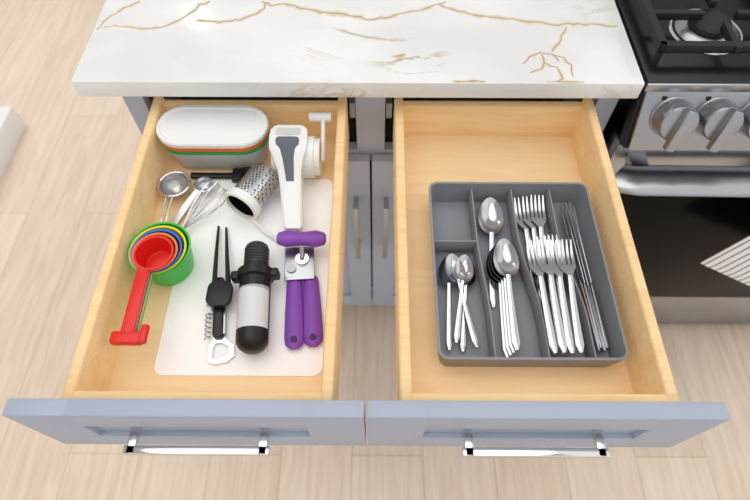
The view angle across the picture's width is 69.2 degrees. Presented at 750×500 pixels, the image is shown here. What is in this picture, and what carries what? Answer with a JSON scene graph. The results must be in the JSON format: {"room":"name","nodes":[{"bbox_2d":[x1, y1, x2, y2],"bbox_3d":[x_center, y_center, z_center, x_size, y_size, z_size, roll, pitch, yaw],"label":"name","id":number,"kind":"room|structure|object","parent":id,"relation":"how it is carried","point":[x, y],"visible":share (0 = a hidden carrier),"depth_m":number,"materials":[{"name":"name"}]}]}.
{"room":"kitchen","nodes":[
{"label":"kitchen","id":0,"kind":"room"},
{"bbox_2d":[0,0,749,499],"bbox_3d":[-0.009,0.468,1.499,6.400,0.060,5.400,0,58,0],"label":"floor","id":1,"kind":"structure","parent":0,"point":[63,185],"depth_m":1.54,"materials":[{"name":"brown wood"}]},
{"bbox_2d":[0,106,25,181],"bbox_3d":[-1.763,0.955,1.107,0.900,0.100,3.400,0,58,0],"label":"baseboard","id":2,"kind":"structure","parent":1,"relation":"on","point":[12,127],"depth_m":1.94,"materials":[{"name":"white"}]},
{"bbox_2d":[122,96,618,304],"bbox_3d":[-0.006,-0.265,1.395,0.822,0.885,0.659,0,58,0],"label":"base cabinet","id":3,"kind":"object","parent":1,"relation":"on","point":[369,253],"visible":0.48,"depth_m":1.11,"materials":[{"name":"blue paint"}]},
{"bbox_2d":[2,97,365,455],"bbox_3d":[-0.215,0.009,0.806,0.408,0.146,0.562,0,58,0],"label":"drawer","id":4,"kind":"object","parent":3,"relation":"in","point":[111,394],"visible":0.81,"depth_m":0.71,"materials":[{"name":"brown wood"}]},
{"bbox_2d":[109,222,193,345],"bbox_3d":[-0.309,0.052,0.767,0.090,0.069,0.195,0,58,0],"label":"cups","id":5,"kind":"object","parent":4,"relation":"in","point":[160,253],"visible":1,"depth_m":0.77,"materials":[{"name":"plastic"}]},
{"bbox_2d":[157,171,190,221],"bbox_3d":[-0.325,-0.074,0.872,0.054,0.025,0.117,0,58,0],"label":"strainer","id":6,"kind":"object","parent":4,"relation":"in","point":[176,184],"visible":0.87,"depth_m":0.89,"materials":[{"name":"metal"}]},
{"bbox_2d":[156,105,269,169],"bbox_3d":[-0.263,-0.182,0.908,0.180,0.077,0.089,0,58,0],"label":"storage containers","id":7,"kind":"object","parent":4,"relation":"in","point":[200,137],"visible":0.99,"depth_m":0.88,"materials":[{"name":"grey plastic"}]},
{"bbox_2d":[190,166,251,182],"bbox_3d":[-0.256,-0.125,0.907,0.106,0.017,0.025,0,58,0],"label":"brush","id":8,"kind":"object","parent":4,"relation":"in","point":[237,174],"visible":0.64,"depth_m":0.91,"materials":[{"name":"black plastic"}]},
{"bbox_2d":[154,179,332,375],"bbox_3d":[-0.186,0.025,0.825,0.230,0.001,0.340,0,58,0],"label":"cutting board","id":9,"kind":"object","parent":4,"relation":"in","point":[183,349],"visible":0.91,"depth_m":0.80,"materials":[{"name":"white plastic"}]},
{"bbox_2d":[170,177,212,223],"bbox_3d":[-0.299,-0.078,0.878,0.032,0.015,0.102,28,63,16],"label":"measuring spoon","id":10,"kind":"object","parent":9,"relation":"on","point":[200,182],"visible":0.81,"depth_m":0.88,"materials":[{"name":"silver metal"}]},
{"bbox_2d":[183,180,227,229],"bbox_3d":[-0.278,-0.062,0.854,0.040,0.041,0.120,28,63,16],"label":"whisk","id":11,"kind":"object","parent":9,"relation":"on","point":[185,226],"visible":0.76,"depth_m":0.86,"materials":[{"name":"silver metal"}]},
{"bbox_2d":[204,277,233,364],"bbox_3d":[-0.225,0.098,0.772,0.039,0.012,0.131,-11,59,-7],"label":"corkscrew","id":12,"kind":"object","parent":9,"relation":"on","point":[219,314],"visible":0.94,"depth_m":0.76,"materials":[{"name":"silver metal"}]},
{"bbox_2d":[206,226,232,307],"bbox_3d":[-0.225,0.020,0.811,0.037,0.024,0.151,-3,59,-2],"label":"tongs","id":13,"kind":"object","parent":9,"relation":"on","point":[219,294],"visible":1,"depth_m":0.78,"materials":[{"name":"black plastic"}]},
{"bbox_2d":[230,241,280,354],"bbox_3d":[-0.172,0.064,0.768,0.070,0.053,0.168,0,58,0],"label":"pump","id":14,"kind":"object","parent":9,"relation":"on","point":[255,277],"visible":1,"depth_m":0.75,"materials":[{"name":"black plastic"}]},
{"bbox_2d":[224,112,331,242],"bbox_3d":[-0.156,-0.129,0.870,0.136,0.082,0.224,9,59,6],"label":"grater","id":15,"kind":"object","parent":9,"relation":"on","point":[296,156],"visible":0.97,"depth_m":0.85,"materials":[{"name":"white plastic"}]},
{"bbox_2d":[276,230,325,349],"bbox_3d":[-0.109,0.053,0.781,0.075,0.043,0.178,0,58,0],"label":"can opener","id":16,"kind":"object","parent":9,"relation":"on","point":[303,313],"visible":1,"depth_m":0.79,"materials":[{"name":"purple plastic"}]},
{"bbox_2d":[71,0,644,97],"bbox_3d":[-0.025,-0.534,1.022,0.883,0.031,0.670,0,58,0],"label":"countertop","id":17,"kind":"structure","parent":3,"relation":"on","point":[146,48],"depth_m":0.88,"materials":[{"name":"stone"}]},
{"bbox_2d":[367,98,729,457],"bbox_3d":[0.196,0.011,0.805,0.408,0.146,0.562,0,58,0],"label":"drawer","id":18,"kind":"object","parent":3,"relation":"in","point":[633,401],"visible":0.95,"depth_m":0.74,"materials":[{"name":"brown wood"}]},
{"bbox_2d":[429,182,628,366],"bbox_3d":[0.207,0.029,0.798,0.248,0.044,0.292,0,58,0],"label":"tray","id":19,"kind":"object","parent":18,"relation":"in","point":[454,206],"visible":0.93,"depth_m":0.80,"materials":[{"name":"grey plastic"}]},
{"bbox_2d":[478,197,519,356],"bbox_3d":[0.185,0.031,0.800,0.051,0.027,0.263,0,58,0],"label":"spoons","id":20,"kind":"object","parent":19,"relation":"in","point":[502,262],"visible":0.99,"depth_m":0.80,"materials":[{"name":"silver metal"}]},
{"bbox_2d":[514,195,583,354],"bbox_3d":[0.254,0.026,0.794,0.067,0.045,0.270,0,58,0],"label":"forks","id":21,"kind":"object","parent":19,"relation":"in","point":[546,259],"visible":0.99,"depth_m":0.77,"materials":[{"name":"silver metal"}]},
{"bbox_2d":[560,201,608,351],"bbox_3d":[0.307,0.029,0.805,0.026,0.018,0.254,-1,58,-1],"label":"knives","id":22,"kind":"object","parent":19,"relation":"in","point":[591,303],"visible":1,"depth_m":0.77,"materials":[{"name":"silver metal"}]},
{"bbox_2d":[602,0,749,323],"bbox_3d":[0.801,-0.264,1.354,0.802,0.954,0.754,0,58,0],"label":"gas stove","id":23,"kind":"object","parent":1,"relation":"on","point":[679,150],"visible":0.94,"depth_m":0.93,"materials":[{"name":"black metal"}]},
{"bbox_2d":[701,236,749,285],"bbox_3d":[0.854,-0.004,1.118,0.396,0.461,0.091,0,58,0],"label":"dish towel","id":24,"kind":"object","parent":23,"relation":"hanging from","point":[733,262],"visible":1,"depth_m":1.09,"materials":[{"name":"fabric"}]}
]}

